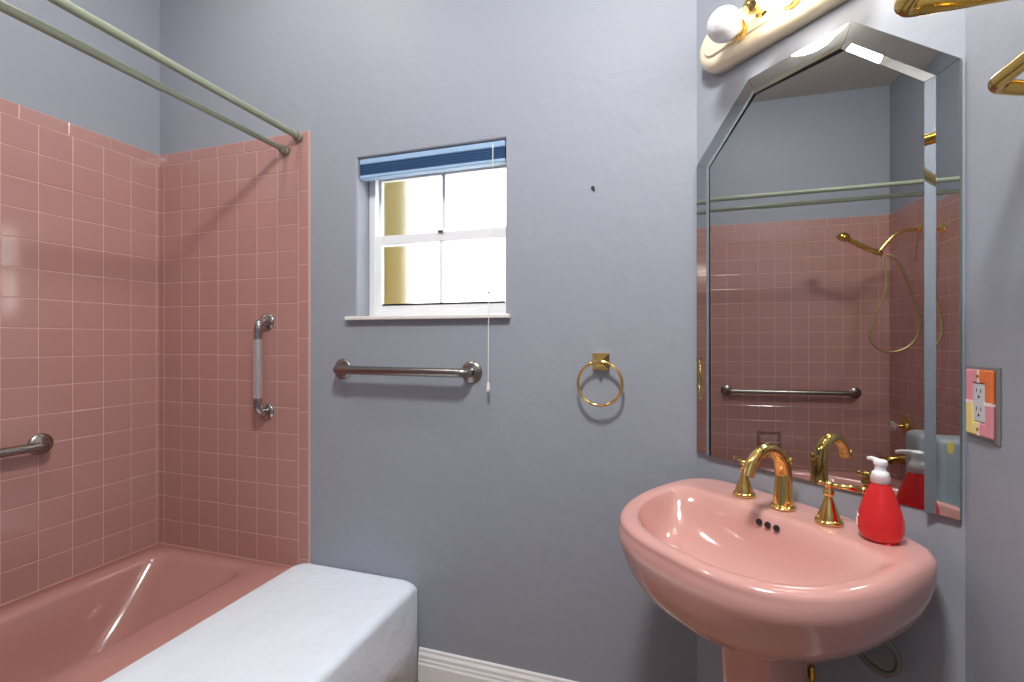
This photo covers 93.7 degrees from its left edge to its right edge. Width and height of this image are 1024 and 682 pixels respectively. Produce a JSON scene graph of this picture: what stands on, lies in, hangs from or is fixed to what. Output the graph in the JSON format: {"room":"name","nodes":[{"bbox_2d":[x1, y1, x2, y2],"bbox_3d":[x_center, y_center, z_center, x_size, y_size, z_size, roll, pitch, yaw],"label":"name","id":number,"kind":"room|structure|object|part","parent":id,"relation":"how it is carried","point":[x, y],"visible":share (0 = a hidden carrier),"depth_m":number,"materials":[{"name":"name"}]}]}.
{"room":"bathroom","nodes":[
{"label":"bathroom","id":0,"kind":"room"},
{"bbox_2d":[0,0,159,604],"bbox_3d":[-2.116,-0.231,1.034,0.149,3.077,2.880,0,0,18],"label":"wall","id":1,"kind":"structure","parent":0,"point":[80,135],"depth_m":1.92,"materials":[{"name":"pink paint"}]},
{"bbox_2d":[0,433,53,457],"bbox_3d":[-1.881,0.393,1.401,0.072,0.080,0.925,0,0,18],"label":"grab bar","id":2,"kind":"object","parent":1,"relation":"attached to","point":[41,443],"visible":1,"depth_m":1.75,"materials":[{"name":"silver metal"}]},
{"bbox_2d":[159,0,696,681],"bbox_3d":[-0.446,-0.231,1.926,2.493,3.077,0.150,0,0,18],"label":"wall","id":3,"kind":"structure","parent":0,"point":[502,506],"depth_m":1.79,"materials":[{"name":"grey paint"}]},
{"bbox_2d":[253,313,273,419],"bbox_3d":[-1.053,0.113,2.010,0.074,0.456,0.068,0,0,18],"label":"grab bar","id":4,"kind":"object","parent":3,"relation":"attached to","point":[266,322],"visible":1,"depth_m":1.99,"materials":[{"name":"silver metal"}]},
{"bbox_2d":[333,359,481,382],"bbox_3d":[-0.425,0.117,1.812,0.642,0.084,0.074,0,0,18],"label":"grab bar","id":5,"kind":"object","parent":3,"relation":"attached to","point":[471,371],"visible":1,"depth_m":1.76,"materials":[{"name":"silver metal"}]},
{"bbox_2d":[345,165,510,319],"bbox_3d":[-0.314,-0.401,1.876,0.690,0.644,0.160,0,0,18],"label":"window","id":6,"kind":"structure","parent":3,"relation":"in","point":[430,234],"depth_m":1.91,"materials":[{"name":"white wood"}]},
{"bbox_3d":[-0.323,-0.087,1.848,0.690,0.016,0.102,0,0,18],"label":"sill","id":7,"kind":"part","parent":6,"relation":"part of","materials":[{"name":"white wood"}]},
{"bbox_2d":[360,140,505,391],"bbox_3d":[-0.319,-0.269,1.822,0.616,0.908,0.082,0,0,18],"label":"window blind","id":8,"kind":"object","parent":6,"relation":"attached to","point":[488,154],"visible":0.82,"depth_m":1.81,"materials":[{"name":"blue"}]},
{"bbox_3d":[-0.312,-0.712,1.843,0.616,0.023,0.038,0,0,18],"label":"head rail","id":9,"kind":"part","parent":8,"relation":"part of","materials":[{"name":"blue metal"}]},
{"bbox_3d":[-0.312,-0.652,1.843,0.616,0.013,0.036,0,0,18],"label":"rail","id":10,"kind":"part","parent":8,"relation":"part of","materials":[{"name":"blue"}]},
{"bbox_3d":[-0.077,-0.282,1.725,0.006,0.860,0.037,0,0,25],"label":"pull cord","id":11,"kind":"part","parent":8,"relation":"part of","materials":[{"name":"white fabric"}]},
{"bbox_3d":[-0.281,-0.277,1.907,0.582,0.305,0.020,0,0,18],"label":"sash","id":12,"kind":"part","parent":6,"relation":"part of","materials":[{"name":"white wood"}]},
{"bbox_3d":[-0.274,-0.542,1.929,0.582,0.300,0.020,0,0,18],"label":"sash","id":13,"kind":"part","parent":6,"relation":"part of","materials":[{"name":"white wood"}]},
{"bbox_3d":[-0.279,-0.542,1.931,0.555,0.240,0.003,0,0,18],"label":"pane","id":14,"kind":"part","parent":6,"relation":"part of","materials":[{"name":"clear glass"}]},
{"bbox_3d":[-0.279,-0.270,1.906,0.540,0.247,0.003,0,0,18],"label":"pane","id":15,"kind":"part","parent":6,"relation":"part of","materials":[{"name":"clear glass"}]},
{"bbox_2d":[418,647,576,681],"bbox_3d":[0.112,1.237,1.667,0.978,0.141,0.016,0,0,18],"label":"baseboard","id":16,"kind":"structure","parent":3,"relation":"attached to","point":[433,665],"depth_m":1.75,"materials":[{"name":"white paint"}]},
{"bbox_2d":[577,353,623,406],"bbox_3d":[0.293,0.132,1.592,0.154,0.176,0.046,0,0,18],"label":"towel ring","id":17,"kind":"object","parent":3,"relation":"attached to","point":[600,361],"visible":1,"depth_m":1.59,"materials":[{"name":"gold metal"}]},
{"bbox_3d":[0.293,0.072,1.593,0.056,0.056,0.046,0,0,18],"label":"post","id":18,"kind":"part","parent":17,"relation":"part of","materials":[{"name":"gold metal"}]},
{"bbox_2d":[697,0,964,681],"bbox_3d":[0.762,-0.231,1.243,0.060,3.077,0.658,0,0,-27],"label":"wall","id":19,"kind":"structure","parent":0,"point":[932,649],"depth_m":1.05,"materials":[{"name":"grey paint"}]},
{"bbox_2d":[699,0,847,74],"bbox_3d":[0.668,-0.862,1.175,0.166,0.132,0.608,0,0,-27],"label":"vanity light","id":20,"kind":"object","parent":19,"relation":"attached to","point":[734,35],"visible":1,"depth_m":1.26,"materials":[{"name":"beige metal"}]},
{"bbox_3d":[0.573,-0.845,1.288,0.098,0.087,0.087,0,0,-27],"label":"bulb","id":21,"kind":"part","parent":20,"relation":"part of","materials":[{"name":"white glass"}]},
{"bbox_2d":[731,19,747,41],"bbox_3d":[0.619,-0.845,1.311,0.020,0.052,0.052,0,0,-27],"label":"socket","id":22,"kind":"object","parent":20,"relation":"attached to","point":[742,36],"depth_m":1.30,"materials":[{"name":"gold metal"}]},
{"bbox_3d":[0.693,-0.862,1.193,0.008,0.064,0.531,0,0,-27],"label":"plate","id":23,"kind":"part","parent":20,"relation":"part of","materials":[{"name":"beige metal"}]},
{"bbox_3d":[0.639,-0.845,1.157,0.098,0.087,0.087,0,0,-27],"label":"bulb","id":24,"kind":"part","parent":20,"relation":"part of","materials":[{"name":"beige glass"}]},
{"bbox_2d":[781,0,798,8],"bbox_3d":[0.685,-0.845,1.181,0.020,0.052,0.052,0,0,-27],"label":"socket","id":25,"kind":"object","parent":20,"relation":"attached to","point":[792,4],"depth_m":1.18,"materials":[{"name":"gold metal"}]},
{"bbox_2d":[807,664,815,681],"bbox_3d":[0.730,0.840,1.149,0.081,0.142,0.048,0,0,-27],"label":"valve","id":26,"kind":"object","parent":19,"relation":"attached to","point":[811,670],"visible":0.92,"depth_m":1.13,"materials":[{"name":"gold metal"}]},
{"bbox_2d":[697,21,961,519],"bbox_3d":[0.729,-0.193,1.223,0.020,1.089,0.644,0,0,-27],"label":"wall mirror","id":27,"kind":"object","parent":19,"relation":"attached to","point":[829,191],"visible":1,"depth_m":1.13,"materials":[{"name":"grey mirror"}]},
{"bbox_2d":[857,641,902,677],"bbox_3d":[0.777,0.667,1.063,0.033,0.118,0.149,0,0,-36],"label":"supply hose","id":28,"kind":"object","parent":19,"relation":"attached to","point":[898,663],"visible":0.62,"depth_m":1.02,"materials":[{"name":"grey metal"}]},
{"bbox_2d":[965,0,1023,681],"bbox_3d":[0.599,-0.231,-0.167,0.140,3.077,2.275,0,0,18],"label":"wall","id":29,"kind":"structure","parent":0,"point":[994,33],"depth_m":0.85,"materials":[{"name":"grey paint"}]},
{"bbox_2d":[894,0,1023,95],"bbox_3d":[0.603,-0.448,0.437,0.227,0.188,0.706,0,0,18],"label":"towel rack","id":30,"kind":"object","parent":29,"relation":"attached to","point":[1004,82],"visible":1,"depth_m":0.70,"materials":[{"name":"gold metal"}]},
{"bbox_3d":[0.595,-0.508,0.418,0.222,0.029,0.634,0,0,18],"label":"rail","id":31,"kind":"part","parent":30,"relation":"part of","materials":[{"name":"gold metal"}]},
{"bbox_3d":[0.658,-0.371,0.419,0.112,0.022,0.668,0,0,18],"label":"rail","id":32,"kind":"part","parent":30,"relation":"part of","materials":[{"name":"gold metal"}]},
{"bbox_2d":[966,365,1000,445],"bbox_3d":[0.861,0.116,0.881,0.010,0.136,0.097,0,0,18],"label":"wall outlet","id":33,"kind":"object","parent":29,"relation":"attached to","point":[983,384],"visible":1,"depth_m":0.87,"materials":[{"name":"multicoloured plastic"}]},
{"bbox_2d":[973,383,984,422],"bbox_3d":[0.861,0.115,0.883,0.004,0.069,0.034,0,0,18],"label":"receptacle","id":34,"kind":"object","parent":33,"relation":"attached to","point":[978,388],"depth_m":0.88,"materials":[{"name":"white plastic"}]},
{"bbox_3d":[-0.714,1.358,0.578,3.098,0.100,2.880,0,0,18],"label":"floor","id":35,"kind":"structure","parent":0,"visible":0},
{"bbox_2d":[0,542,292,681],"bbox_3d":[-1.503,1.123,1.402,0.787,0.368,1.498,0,0,18],"label":"bathtub","id":36,"kind":"object","parent":35,"relation":"on","point":[90,625],"visible":0.74,"depth_m":1.83,"materials":[{"name":"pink ceramic"}]},
{"bbox_2d":[102,563,416,681],"bbox_3d":[-0.858,1.113,1.192,0.568,0.390,1.518,0,0,18],"label":"bench","id":37,"kind":"object","parent":35,"relation":"on","point":[309,622],"visible":1,"depth_m":1.54,"materials":[{"name":"white paint"}]},
{"bbox_2d":[618,478,937,681],"bbox_3d":[0.527,0.860,1.108,0.478,0.896,0.621,0,0,-27],"label":"pedestal sink","id":38,"kind":"object","parent":35,"relation":"on","point":[779,592],"visible":0.98,"depth_m":0.97,"materials":[{"name":"pink ceramic"}]},
{"bbox_2d":[732,443,866,526],"bbox_3d":[0.621,0.329,1.156,0.187,0.164,0.338,0,0,-27],"label":"faucet","id":39,"kind":"object","parent":38,"relation":"on","point":[828,514],"visible":1,"depth_m":1.15,"materials":[{"name":"gold metal"}]},
{"bbox_3d":[0.622,0.329,1.299,0.017,0.017,0.093,0,0,3],"label":"lever","id":40,"kind":"part","parent":39,"relation":"part of","materials":[{"name":"gold metal"}]},
{"bbox_3d":[0.617,0.364,1.274,0.057,0.094,0.057,0,0,-27],"label":"handle","id":41,"kind":"part","parent":39,"relation":"part of","materials":[{"name":"gold metal"}]},
{"bbox_3d":[0.612,0.327,1.151,0.166,0.160,0.045,0,0,-27],"label":"spout","id":42,"kind":"part","parent":39,"relation":"part of","materials":[{"name":"gold metal"}]},
{"bbox_3d":[0.693,0.351,1.192,0.014,0.120,0.014,0,0,-27],"label":"lift rod","id":43,"kind":"part","parent":39,"relation":"part of","materials":[{"name":"gold metal"}]},
{"bbox_3d":[0.715,0.364,1.082,0.057,0.094,0.057,0,0,-27],"label":"handle","id":44,"kind":"part","parent":39,"relation":"part of","materials":[{"name":"gold metal"}]},
{"bbox_3d":[0.738,0.329,1.072,0.093,0.017,0.017,0,0,33],"label":"lever","id":45,"kind":"part","parent":39,"relation":"part of","materials":[{"name":"gold metal"}]},
{"bbox_2d":[856,456,905,543],"bbox_3d":[0.763,0.328,0.994,0.080,0.164,0.080,0,0,-27],"label":"soap bottle","id":46,"kind":"object","parent":38,"relation":"on","point":[880,518],"visible":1,"depth_m":0.97,"materials":[{"name":"red plastic"}]},
{"bbox_3d":[-1.678,-0.231,0.602,0.970,3.077,0.129,0,0,18],"label":"wall","id":47,"kind":"structure","parent":0,"visible":0},
{"bbox_2d":[0,0,289,155],"bbox_3d":[-1.179,-0.802,1.297,0.042,0.043,1.502,0,-1,18],"label":"shower curtain rod","id":48,"kind":"object","parent":47,"relation":"attached to","point":[5,7],"visible":1,"depth_m":1.39,"materials":[{"name":"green metal"}]},
{"bbox_3d":[-1.029,-0.796,1.758,0.021,0.021,0.521,0,-1,18],"label":"rod","id":49,"kind":"part","parent":48,"relation":"part of","materials":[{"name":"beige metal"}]},
{"bbox_2d":[47,0,302,141],"bbox_3d":[-1.115,-0.851,1.276,0.042,0.043,1.502,0,-1,18],"label":"shower curtain rod","id":50,"kind":"object","parent":47,"relation":"attached to","point":[66,5],"visible":1,"depth_m":1.45,"materials":[{"name":"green metal"}]}
]}

